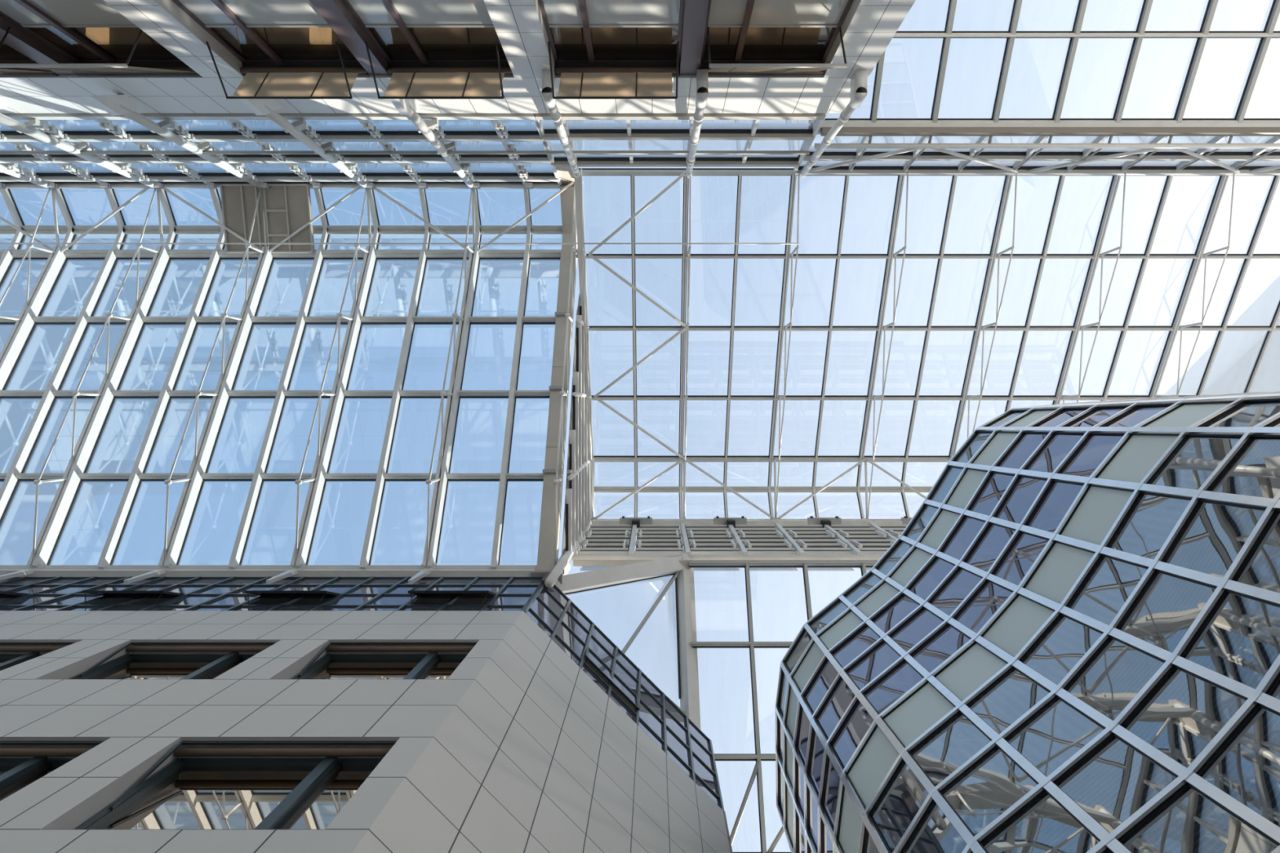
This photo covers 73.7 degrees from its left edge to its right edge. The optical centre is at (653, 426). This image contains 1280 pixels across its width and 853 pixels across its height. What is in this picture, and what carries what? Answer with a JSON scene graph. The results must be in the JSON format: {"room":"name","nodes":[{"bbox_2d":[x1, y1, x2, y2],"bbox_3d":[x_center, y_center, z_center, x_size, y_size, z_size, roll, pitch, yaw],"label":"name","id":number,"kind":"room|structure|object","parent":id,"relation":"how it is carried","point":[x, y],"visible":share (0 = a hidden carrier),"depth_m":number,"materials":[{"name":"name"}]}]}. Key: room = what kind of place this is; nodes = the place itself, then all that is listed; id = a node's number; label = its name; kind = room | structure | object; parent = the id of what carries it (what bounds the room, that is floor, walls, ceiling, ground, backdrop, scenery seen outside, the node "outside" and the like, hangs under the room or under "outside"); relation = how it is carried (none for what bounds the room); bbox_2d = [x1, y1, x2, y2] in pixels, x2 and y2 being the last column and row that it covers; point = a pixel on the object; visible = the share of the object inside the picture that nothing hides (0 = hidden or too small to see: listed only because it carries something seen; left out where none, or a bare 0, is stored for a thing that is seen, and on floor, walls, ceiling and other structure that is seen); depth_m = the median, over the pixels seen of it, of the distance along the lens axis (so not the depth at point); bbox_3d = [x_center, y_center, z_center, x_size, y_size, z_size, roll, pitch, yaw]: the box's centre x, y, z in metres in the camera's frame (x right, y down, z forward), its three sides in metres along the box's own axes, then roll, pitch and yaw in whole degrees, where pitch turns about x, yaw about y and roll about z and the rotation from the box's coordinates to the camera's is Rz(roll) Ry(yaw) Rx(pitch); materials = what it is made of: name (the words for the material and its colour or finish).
{"room":"glass-roofed atrium","nodes":[
{"label":"glass-roofed atrium","id":0,"kind":"room"},
{"bbox_2d":[0,610,523,852],"bbox_3d":[-9.939,2.950,5.685,15.922,14.570,0.300,0,-90,0],"label":"wall","id":1,"kind":"structure","parent":0,"point":[139,722],"depth_m":8.46,"materials":[{"name":"grey stone"}]},
{"bbox_2d":[0,642,75,671],"bbox_3d":[-8.470,2.962,10.329,1.980,1.759,0.307,0,-90,0],"label":"window","id":2,"kind":"structure","parent":1,"relation":"in","point":[6,660],"depth_m":11.09,"materials":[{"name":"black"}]},
{"bbox_2d":[0,741,104,800],"bbox_3d":[-5.870,2.962,6.809,1.980,1.759,0.307,0,-90,0],"label":"window","id":3,"kind":"structure","parent":1,"relation":"in","point":[15,774],"depth_m":7.56,"materials":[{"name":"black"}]},
{"bbox_2d":[68,641,275,679],"bbox_3d":[-5.870,2.962,10.329,1.980,1.759,0.307,0,-90,0],"label":"window","id":4,"kind":"structure","parent":1,"relation":"in","point":[126,666],"depth_m":10.91,"materials":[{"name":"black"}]},
{"bbox_2d":[75,741,396,829],"bbox_3d":[-3.270,2.962,6.809,1.980,1.759,0.307,0,-90,0],"label":"window","id":5,"kind":"structure","parent":1,"relation":"in","point":[185,793],"depth_m":7.16,"materials":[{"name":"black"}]},
{"bbox_2d":[0,576,544,613],"bbox_3d":[-9.432,2.747,14.465,14.975,3.045,0.266,0,-90,0],"label":"glazing","id":6,"kind":"object","parent":1,"relation":"on","point":[27,593],"visible":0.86,"depth_m":14.33,"materials":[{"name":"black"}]},
{"bbox_2d":[0,563,44,580],"bbox_3d":[-11.790,2.695,15.680,0.260,1.360,0.150,0,-90,0],"label":"column","id":7,"kind":"structure","parent":6,"relation":"attached to","point":[29,571],"depth_m":15.86,"materials":[{"name":"white metal"}]},
{"bbox_2d":[124,563,175,584],"bbox_3d":[-9.290,2.695,15.680,0.260,1.360,0.150,0,-90,0],"label":"column","id":8,"kind":"structure","parent":6,"relation":"attached to","point":[161,571],"depth_m":15.68,"materials":[{"name":"white metal"}]},
{"bbox_2d":[266,563,306,584],"bbox_3d":[-6.790,2.695,15.680,0.260,1.360,0.150,0,-90,0],"label":"column","id":9,"kind":"structure","parent":6,"relation":"attached to","point":[292,571],"depth_m":15.69,"materials":[{"name":"white metal"}]},
{"bbox_2d":[0,569,535,577],"bbox_3d":[-9.875,2.860,16.260,15.250,0.280,0.280,0,-90,0],"label":"beam","id":10,"kind":"structure","parent":9,"relation":"on","point":[37,573],"depth_m":16.12,"materials":[{"name":"white metal"}]},
{"bbox_2d":[0,188,59,320],"bbox_3d":[-14.300,-1.513,18.440,0.140,4.460,8.629,0,-90,0],"label":"roof truss","id":11,"kind":"object","parent":10,"relation":"on","point":[28,246],"visible":0.88,"depth_m":19.61,"materials":[{"name":"white metal"}]},
{"bbox_2d":[31,188,164,568],"bbox_3d":[-11.800,-1.513,18.440,0.140,4.460,8.629,0,-90,0],"label":"roof truss","id":12,"kind":"object","parent":10,"relation":"on","point":[74,393],"visible":0.94,"depth_m":18.11,"materials":[{"name":"white metal"}]},
{"bbox_2d":[163,188,267,568],"bbox_3d":[-9.300,-1.513,18.440,0.140,4.460,8.629,0,-90,0],"label":"roof truss","id":13,"kind":"object","parent":10,"relation":"on","point":[198,393],"visible":0.96,"depth_m":17.97,"materials":[{"name":"white metal"}]},
{"bbox_2d":[0,182,573,253],"bbox_3d":[-9.350,-4.965,20.350,14.935,0.363,1.684,0,-90,0],"label":"wind bracing","id":14,"kind":"object","parent":13,"relation":"attached to","point":[147,188],"visible":0.84,"depth_m":20.34,"materials":[{"name":"white metal"}]},
{"bbox_2d":[0,246,560,569],"bbox_3d":[-10.159,-0.711,18.495,15.918,4.642,7.219,0,-90,0],"label":"glazing","id":15,"kind":"object","parent":10,"relation":"on","point":[157,361],"visible":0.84,"depth_m":18.94,"materials":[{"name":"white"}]},
{"bbox_2d":[0,225,562,251],"bbox_3d":[-10.156,-4.511,20.864,15.912,0.552,0.852,0,-90,0],"label":"glazing","id":16,"kind":"object","parent":15,"relation":"on","point":[69,237],"visible":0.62,"depth_m":20.96,"materials":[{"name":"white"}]},
{"bbox_2d":[219,183,314,253],"bbox_3d":[-9.225,-4.960,20.435,2.085,0.470,1.560,0,-90,0],"label":"vent panel","id":17,"kind":"object","parent":16,"relation":"attached to","point":[286,207],"visible":0.89,"depth_m":20.38,"materials":[{"name":"grey metal"}]},
{"bbox_2d":[531,166,577,589],"bbox_3d":[-2.010,-1.450,18.187,0.580,5.973,9.000,0,-90,0],"label":"beam","id":18,"kind":"structure","parent":15,"relation":"attached to","point":[546,547],"depth_m":18.25,"materials":[{"name":"grey metal"}]},
{"bbox_2d":[553,182,577,566],"bbox_3d":[-1.860,-1.513,18.440,0.140,4.460,8.629,0,-90,0],"label":"roof truss","id":19,"kind":"object","parent":18,"relation":"attached to","point":[574,246],"visible":0.94,"depth_m":18.19,"materials":[{"name":"white metal"}]},
{"bbox_2d":[556,174,595,575],"bbox_3d":[-1.725,-1.375,19.860,0.210,7.519,8.870,0,-90,0],"label":"glazing","id":20,"kind":"object","parent":18,"relation":"on","point":[578,496],"visible":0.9,"depth_m":19.83,"materials":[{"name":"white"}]},
{"bbox_2d":[294,188,371,568],"bbox_3d":[-6.800,-1.513,18.440,0.140,4.460,8.629,0,-90,0],"label":"roof truss","id":21,"kind":"object","parent":10,"relation":"on","point":[320,393],"visible":0.83,"depth_m":18.20,"materials":[{"name":"white metal"}]},
{"bbox_2d":[426,188,475,568],"bbox_3d":[-4.300,-1.513,18.440,0.140,4.460,8.629,0,-90,0],"label":"roof truss","id":22,"kind":"object","parent":10,"relation":"on","point":[442,393],"visible":0.79,"depth_m":18.31,"materials":[{"name":"white metal"}]},
{"bbox_2d":[0,242,578,244],"bbox_3d":[-9.100,-4.150,19.350,14.800,0.035,0.035,0,-90,0],"label":"cable","id":23,"kind":"object","parent":22,"relation":"attached to","point":[0,242],"visible":1,"depth_m":19.34,"materials":[{"name":"white metal"}]},
{"bbox_2d":[408,563,436,584],"bbox_3d":[-4.290,2.695,15.680,0.260,1.360,0.150,0,-90,0],"label":"column","id":24,"kind":"structure","parent":6,"relation":"attached to","point":[424,571],"depth_m":15.77,"materials":[{"name":"white metal"}]},
{"bbox_2d":[290,641,477,679],"bbox_3d":[-3.270,2.962,10.329,1.980,1.759,0.307,0,-90,0],"label":"window","id":25,"kind":"structure","parent":1,"relation":"in","point":[432,665],"depth_m":10.95,"materials":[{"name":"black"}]},
{"bbox_2d":[0,598,635,711],"bbox_3d":[-8.700,8.600,16.050,18.600,0.100,10.800,0,-90,0],"label":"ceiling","id":26,"kind":"structure","parent":0,"point":[107,601],"depth_m":16.00,"materials":[{"name":"black metal"}]},
{"bbox_2d":[0,0,915,113],"bbox_3d":[-7.165,-5.970,7.100,21.470,17.400,0.340,0,-90,0],"label":"wall","id":27,"kind":"structure","parent":0,"point":[868,27],"depth_m":14.51,"materials":[{"name":"white paint"}]},
{"bbox_2d":[0,163,53,189],"bbox_3d":[-14.220,-5.613,17.151,0.360,6.302,0.465,0,-90,0],"label":"column","id":28,"kind":"structure","parent":27,"relation":"attached to","point":[2,169],"depth_m":19.10,"materials":[{"name":"white metal"}]},
{"bbox_2d":[0,40,57,75],"bbox_3d":[-10.928,-5.970,12.265,2.085,3.830,0.300,0,-90,0],"label":"window","id":29,"kind":"structure","parent":27,"relation":"in","point":[8,55],"depth_m":14.11,"materials":[{"name":"grey"}]},
{"bbox_2d":[0,67,53,73],"bbox_3d":[-10.928,-5.530,13.150,2.045,1.919,0.779,0,-90,0],"label":"glass balustrade","id":30,"kind":"object","parent":29,"relation":"attached to","point":[2,70],"visible":0.79,"depth_m":14.02,"materials":[{"name":"glass"}]},
{"bbox_2d":[0,15,75,75],"bbox_3d":[-9.725,-5.990,12.265,0.320,3.830,0.300,0,-90,0],"label":"post","id":31,"kind":"object","parent":27,"relation":"attached to","point":[17,38],"visible":0.6,"depth_m":13.24,"materials":[{"name":"grey metal"}]},
{"bbox_2d":[0,103,159,189],"bbox_3d":[-11.720,-5.613,17.151,0.360,6.302,0.465,0,-90,0],"label":"column","id":32,"kind":"structure","parent":27,"relation":"attached to","point":[28,127],"depth_m":16.95,"materials":[{"name":"white metal"}]},
{"bbox_2d":[0,0,200,75],"bbox_3d":[-8.523,-5.970,12.265,2.085,3.830,0.300,0,-90,0],"label":"window","id":33,"kind":"structure","parent":27,"relation":"in","point":[78,30],"depth_m":13.17,"materials":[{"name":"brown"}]},
{"bbox_2d":[0,26,197,73],"bbox_3d":[-8.523,-5.530,13.150,2.045,1.919,0.779,0,-90,0],"label":"glass balustrade","id":34,"kind":"object","parent":33,"relation":"attached to","point":[75,68],"visible":0.93,"depth_m":12.85,"materials":[{"name":"glass"}]},
{"bbox_2d":[84,94,262,189],"bbox_3d":[-9.220,-5.613,17.151,0.360,6.302,0.465,0,-90,0],"label":"column","id":35,"kind":"structure","parent":27,"relation":"attached to","point":[113,104],"depth_m":15.85,"materials":[{"name":"white metal"}]},
{"bbox_2d":[172,0,369,75],"bbox_3d":[-5.758,-5.970,12.265,2.085,3.830,0.300,0,-90,0],"label":"window","id":36,"kind":"structure","parent":27,"relation":"in","point":[258,33],"depth_m":13.13,"materials":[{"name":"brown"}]},
{"bbox_2d":[205,40,366,98],"bbox_3d":[-5.758,-5.556,13.500,2.045,1.220,0.727,0,-90,0],"label":"glass balustrade","id":37,"kind":"object","parent":36,"relation":"attached to","point":[258,82],"visible":0.98,"depth_m":13.80,"materials":[{"name":"glass"}]},
{"bbox_2d":[0,113,561,188],"bbox_3d":[-10.135,-5.781,18.206,15.900,4.761,0.287,0,-90,0],"label":"glazing","id":38,"kind":"object","parent":27,"relation":"on","point":[102,131],"visible":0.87,"depth_m":17.93,"materials":[{"name":"clear glass"}]},
{"bbox_2d":[0,184,562,234],"bbox_3d":[-10.156,-5.304,20.721,15.912,0.850,1.155,0,-90,0],"label":"glazing","id":39,"kind":"object","parent":38,"relation":"on","point":[7,196],"visible":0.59,"depth_m":20.73,"materials":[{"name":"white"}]},
{"bbox_2d":[238,98,369,189],"bbox_3d":[-6.720,-5.613,17.151,0.360,6.302,0.465,0,-90,0],"label":"column","id":40,"kind":"structure","parent":27,"relation":"attached to","point":[267,107],"depth_m":15.97,"materials":[{"name":"white metal"}]},
{"bbox_2d":[309,0,387,75],"bbox_3d":[-4.555,-5.990,12.265,0.320,3.830,0.300,0,-90,0],"label":"post","id":41,"kind":"object","parent":27,"relation":"attached to","point":[335,13],"visible":0.75,"depth_m":12.74,"materials":[{"name":"grey metal"}]},
{"bbox_2d":[342,0,513,75],"bbox_3d":[-3.353,-5.970,12.265,2.085,3.830,0.300,0,-90,0],"label":"window","id":42,"kind":"structure","parent":27,"relation":"in","point":[433,33],"depth_m":13.13,"materials":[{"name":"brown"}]},
{"bbox_2d":[364,40,512,98],"bbox_3d":[-3.353,-5.556,13.500,2.045,1.220,0.727,0,-90,0],"label":"glass balustrade","id":43,"kind":"object","parent":42,"relation":"attached to","point":[405,82],"visible":0.96,"depth_m":13.80,"materials":[{"name":"glass"}]},
{"bbox_2d":[389,98,474,189],"bbox_3d":[-4.220,-5.613,17.151,0.360,6.302,0.465,0,-90,0],"label":"column","id":44,"kind":"structure","parent":27,"relation":"attached to","point":[408,107],"depth_m":16.02,"materials":[{"name":"white metal"}]},
{"bbox_2d":[0,150,809,154],"bbox_3d":[-6.650,-5.620,17.500,19.700,0.080,0.080,0,-90,0],"label":"steel beam","id":45,"kind":"structure","parent":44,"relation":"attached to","point":[2,152],"depth_m":17.48,"materials":[{"name":"grey metal"}]},
{"bbox_2d":[541,69,580,177],"bbox_3d":[-1.720,-5.562,16.927,0.190,6.154,0.475,0,-90,0],"label":"column","id":46,"kind":"structure","parent":27,"relation":"attached to","point":[550,103],"depth_m":14.87,"materials":[{"name":"white metal"}]},
{"bbox_2d":[537,0,684,75],"bbox_3d":[-0.595,-5.970,12.265,2.070,3.830,0.300,0,-90,0],"label":"window","id":47,"kind":"structure","parent":27,"relation":"in","point":[580,33],"depth_m":13.13,"materials":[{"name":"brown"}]},
{"bbox_2d":[547,40,679,98],"bbox_3d":[-0.595,-5.556,13.500,2.030,1.220,0.727,0,-90,0],"label":"glass balustrade","id":48,"kind":"object","parent":47,"relation":"attached to","point":[575,82],"visible":1,"depth_m":13.80,"materials":[{"name":"glass"}]},
{"bbox_2d":[534,113,826,166],"bbox_3d":[0.500,-5.827,17.381,5.470,3.111,0.194,0,-90,0],"label":"glazing","id":49,"kind":"object","parent":27,"relation":"on","point":[584,131],"visible":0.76,"depth_m":16.97,"materials":[{"name":"clear glass"}]},
{"bbox_2d":[680,0,708,75],"bbox_3d":[0.600,-5.990,12.265,0.320,3.830,0.300,0,-90,0],"label":"post","id":50,"kind":"object","parent":27,"relation":"attached to","point":[695,13],"visible":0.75,"depth_m":12.74,"materials":[{"name":"grey metal"}]},
{"bbox_2d":[685,69,708,177],"bbox_3d":[0.800,-5.562,16.627,0.190,5.554,0.475,0,-90,0],"label":"column","id":51,"kind":"structure","parent":27,"relation":"attached to","point":[702,75],"depth_m":14.68,"materials":[{"name":"white metal"}]},
{"bbox_2d":[699,0,853,75],"bbox_3d":[1.795,-5.970,12.265,2.070,3.830,0.300,0,-90,0],"label":"window","id":52,"kind":"structure","parent":27,"relation":"in","point":[741,31],"depth_m":13.13,"materials":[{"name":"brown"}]},
{"bbox_2d":[700,26,847,73],"bbox_3d":[1.795,-5.530,13.150,2.030,1.919,0.779,0,-90,0],"label":"glass balustrade","id":53,"kind":"object","parent":52,"relation":"attached to","point":[713,68],"visible":0.94,"depth_m":12.57,"materials":[{"name":"glass"}]},
{"bbox_2d":[800,69,867,177],"bbox_3d":[3.380,-5.562,16.627,0.190,5.554,0.475,0,-90,0],"label":"column","id":54,"kind":"structure","parent":27,"relation":"attached to","point":[859,92],"depth_m":14.70,"materials":[{"name":"white metal"}]},
{"bbox_2d":[805,136,1279,175],"bbox_3d":[10.819,-5.849,18.340,15.047,2.031,0.328,0,-90,0],"label":"truss","id":55,"kind":"object","parent":54,"relation":"attached to","point":[907,147],"visible":0.9,"depth_m":17.44,"materials":[{"name":"white metal"}]},
{"bbox_2d":[352,611,732,852],"bbox_3d":[-0.550,4.441,5.685,0.300,14.570,4.340,-45,-90,0],"label":"wall","id":56,"kind":"structure","parent":0,"point":[534,756],"depth_m":9.25,"materials":[{"name":"grey stone"}]},
{"bbox_2d":[520,582,724,811],"bbox_3d":[-0.467,4.338,14.465,0.122,3.045,4.362,-45,-90,0],"label":"glazing","id":57,"kind":"object","parent":56,"relation":"on","point":[553,611],"visible":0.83,"depth_m":14.33,"materials":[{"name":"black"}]},
{"bbox_2d":[554,552,700,729],"bbox_3d":[-0.588,4.367,17.203,2.990,2.672,3.331,0,-90,0],"label":"steel frame","id":58,"kind":"object","parent":57,"relation":"on","point":[673,584],"visible":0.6,"depth_m":17.19,"materials":[{"name":"white metal"}]},
{"bbox_2d":[688,560,877,852],"bbox_3d":[4.449,6.183,16.042,7.398,4.095,6.712,0,-90,0],"label":"glazing","id":59,"kind":"object","parent":58,"relation":"attached to","point":[863,565],"visible":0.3,"depth_m":17.20,"materials":[{"name":"grey metal"}]},
{"bbox_2d":[571,518,906,570],"bbox_3d":[5.577,2.792,20.495,14.945,4.850,0.659,0,-90,0],"label":"walkway","id":60,"kind":"object","parent":59,"relation":"on","point":[601,546],"visible":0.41,"depth_m":19.32,"materials":[{"name":"white metal"}]},
{"bbox_2d":[544,531,584,587],"bbox_3d":[-1.740,2.620,18.700,0.164,8.800,0.164,0,-90,0],"label":"round column","id":61,"kind":"structure","parent":60,"relation":"attached to","point":[551,580],"depth_m":15.68,"materials":[{"name":"white metal"}]},
{"bbox_2d":[592,519,901,520],"bbox_3d":[3.280,2.475,22.550,9.811,0.560,0.110,0,-90,0],"label":"wind bracing","id":62,"kind":"object","parent":60,"relation":"attached to","point":[593,519],"visible":0.49,"depth_m":22.39,"materials":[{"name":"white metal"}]},
{"bbox_2d":[591,515,911,528],"bbox_3d":[3.200,2.480,22.085,9.600,0.470,0.280,0,-90,0],"label":"rail","id":63,"kind":"object","parent":60,"relation":"attached to","point":[905,520],"visible":0.73,"depth_m":22.16,"materials":[{"name":"grey metal"}]},
{"bbox_2d":[594,486,932,519],"bbox_3d":[8.121,2.140,23.236,19.642,0.812,0.979,0,-90,0],"label":"glazing","id":64,"kind":"object","parent":60,"relation":"on","point":[903,495],"visible":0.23,"depth_m":23.49,"materials":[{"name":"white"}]},
{"bbox_2d":[729,759,784,852],"bbox_3d":[1.976,6.959,15.445,1.005,1.101,2.716,41,-90,0],"label":"wind bracing","id":65,"kind":"object","parent":59,"relation":"attached to","point":[781,832],"visible":0.5,"depth_m":15.44,"materials":[{"name":"grey metal"}]},
{"bbox_3d":[0.000,5.000,-1.700,80.000,0.200,70.000,0,-90,0],"label":"floor","id":66,"kind":"structure","parent":0,"visible":0},
{"bbox_2d":[774,391,1279,852],"bbox_3d":[7.182,3.933,5.970,10.758,15.140,9.195,0,-90,0],"label":"volume","id":67,"kind":"object","parent":66,"relation":"on","point":[1071,643],"visible":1,"depth_m":7.81,"materials":[{"name":"glass"}]},
{"bbox_3d":[-7.165,-12.800,7.100,21.470,17.400,14.000,0,-90,0],"label":"wall","id":68,"kind":"structure","parent":0,"visible":0},
{"bbox_2d":[820,0,1279,136],"bbox_3d":[8.713,-8.563,15.722,11.145,3.256,5.327,0,-90,0],"label":"glazing","id":69,"kind":"object","parent":68,"relation":"attached to","point":[1117,126],"visible":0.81,"depth_m":17.00,"materials":[{"name":"grey metal"}]},
{"bbox_2d":[793,128,1279,174],"bbox_3d":[8.713,-5.910,18.325,11.095,2.148,0.426,0,-90,0],"label":"glazing","id":70,"kind":"object","parent":69,"relation":"on","point":[1166,161],"visible":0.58,"depth_m":18.49,"materials":[{"name":"grey metal"}]},
{"bbox_2d":[773,173,799,518],"bbox_3d":[3.280,-1.608,21.166,0.064,3.947,8.388,0,-90,0],"label":"roof truss","id":71,"kind":"object","parent":70,"relation":"on","point":[775,495],"visible":0.94,"depth_m":21.16,"materials":[{"name":"white metal"}]},
{"bbox_2d":[863,173,908,519],"bbox_3d":[5.730,-1.608,21.166,0.064,3.947,8.388,0,-90,0],"label":"roof truss","id":72,"kind":"object","parent":70,"relation":"on","point":[904,246],"visible":0.96,"depth_m":21.16,"materials":[{"name":"white metal"}]},
{"bbox_2d":[592,457,925,519],"bbox_3d":[5.730,1.685,22.900,14.736,0.264,1.683,0,-90,0],"label":"wind bracing","id":73,"kind":"object","parent":72,"relation":"attached to","point":[682,460],"visible":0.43,"depth_m":22.89,"materials":[{"name":"white metal"}]},
{"bbox_2d":[578,168,1279,462],"bbox_3d":[8.122,-2.454,21.301,19.644,4.015,6.840,0,-90,0],"label":"glazing","id":74,"kind":"object","parent":70,"relation":"on","point":[1258,370],"visible":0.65,"depth_m":21.25,"materials":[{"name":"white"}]},
{"bbox_2d":[580,168,594,520],"bbox_3d":[-1.620,-1.608,21.166,0.064,3.947,8.388,0,-90,0],"label":"roof truss","id":75,"kind":"object","parent":74,"relation":"attached to","point":[583,251],"visible":0.97,"depth_m":21.10,"materials":[{"name":"white metal"}]},
{"bbox_2d":[683,175,691,519],"bbox_3d":[0.830,-1.608,21.166,0.064,3.947,8.388,0,-90,0],"label":"roof truss","id":76,"kind":"object","parent":74,"relation":"attached to","point":[690,246],"visible":0.9,"depth_m":20.91,"materials":[{"name":"white metal"}]},
{"bbox_2d":[588,171,686,458],"bbox_3d":[-0.345,-2.465,21.125,2.396,3.897,6.730,0,-90,0],"label":"wind bracing","id":77,"kind":"object","parent":76,"relation":"attached to","point":[683,174],"visible":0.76,"depth_m":20.94,"materials":[{"name":"white metal"}]},
{"bbox_2d":[582,242,799,244],"bbox_3d":[0.850,-4.150,19.350,4.900,0.035,0.035,0,-90,0],"label":"cable","id":78,"kind":"object","parent":76,"relation":"attached to","point":[583,242],"visible":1,"depth_m":19.34,"materials":[{"name":"white metal"}]},
{"bbox_2d":[594,459,950,492],"bbox_3d":[8.121,1.315,23.376,19.642,0.506,1.001,0,-90,0],"label":"glazing","id":79,"kind":"object","parent":74,"relation":"on","point":[904,464],"visible":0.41,"depth_m":23.47,"materials":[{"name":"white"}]},
{"bbox_2d":[1155,173,1235,397],"bbox_3d":[13.080,-1.608,21.166,0.064,3.947,8.388,0,-90,0],"label":"roof truss","id":80,"kind":"object","parent":74,"relation":"attached to","point":[1203,316],"visible":0.7,"depth_m":20.26,"materials":[{"name":"white metal"}]},
{"bbox_2d":[966,173,1017,438],"bbox_3d":[8.180,-1.608,21.166,0.064,3.947,8.388,0,-90,0],"label":"roof truss","id":81,"kind":"object","parent":70,"relation":"on","point":[1011,248],"visible":0.71,"depth_m":20.31,"materials":[{"name":"white metal"}]},
{"bbox_2d":[1061,173,1125,404],"bbox_3d":[10.630,-1.608,21.166,0.064,3.947,8.388,0,-90,0],"label":"roof truss","id":82,"kind":"object","parent":70,"relation":"on","point":[1101,255],"visible":0.6,"depth_m":20.27,"materials":[{"name":"white metal"}]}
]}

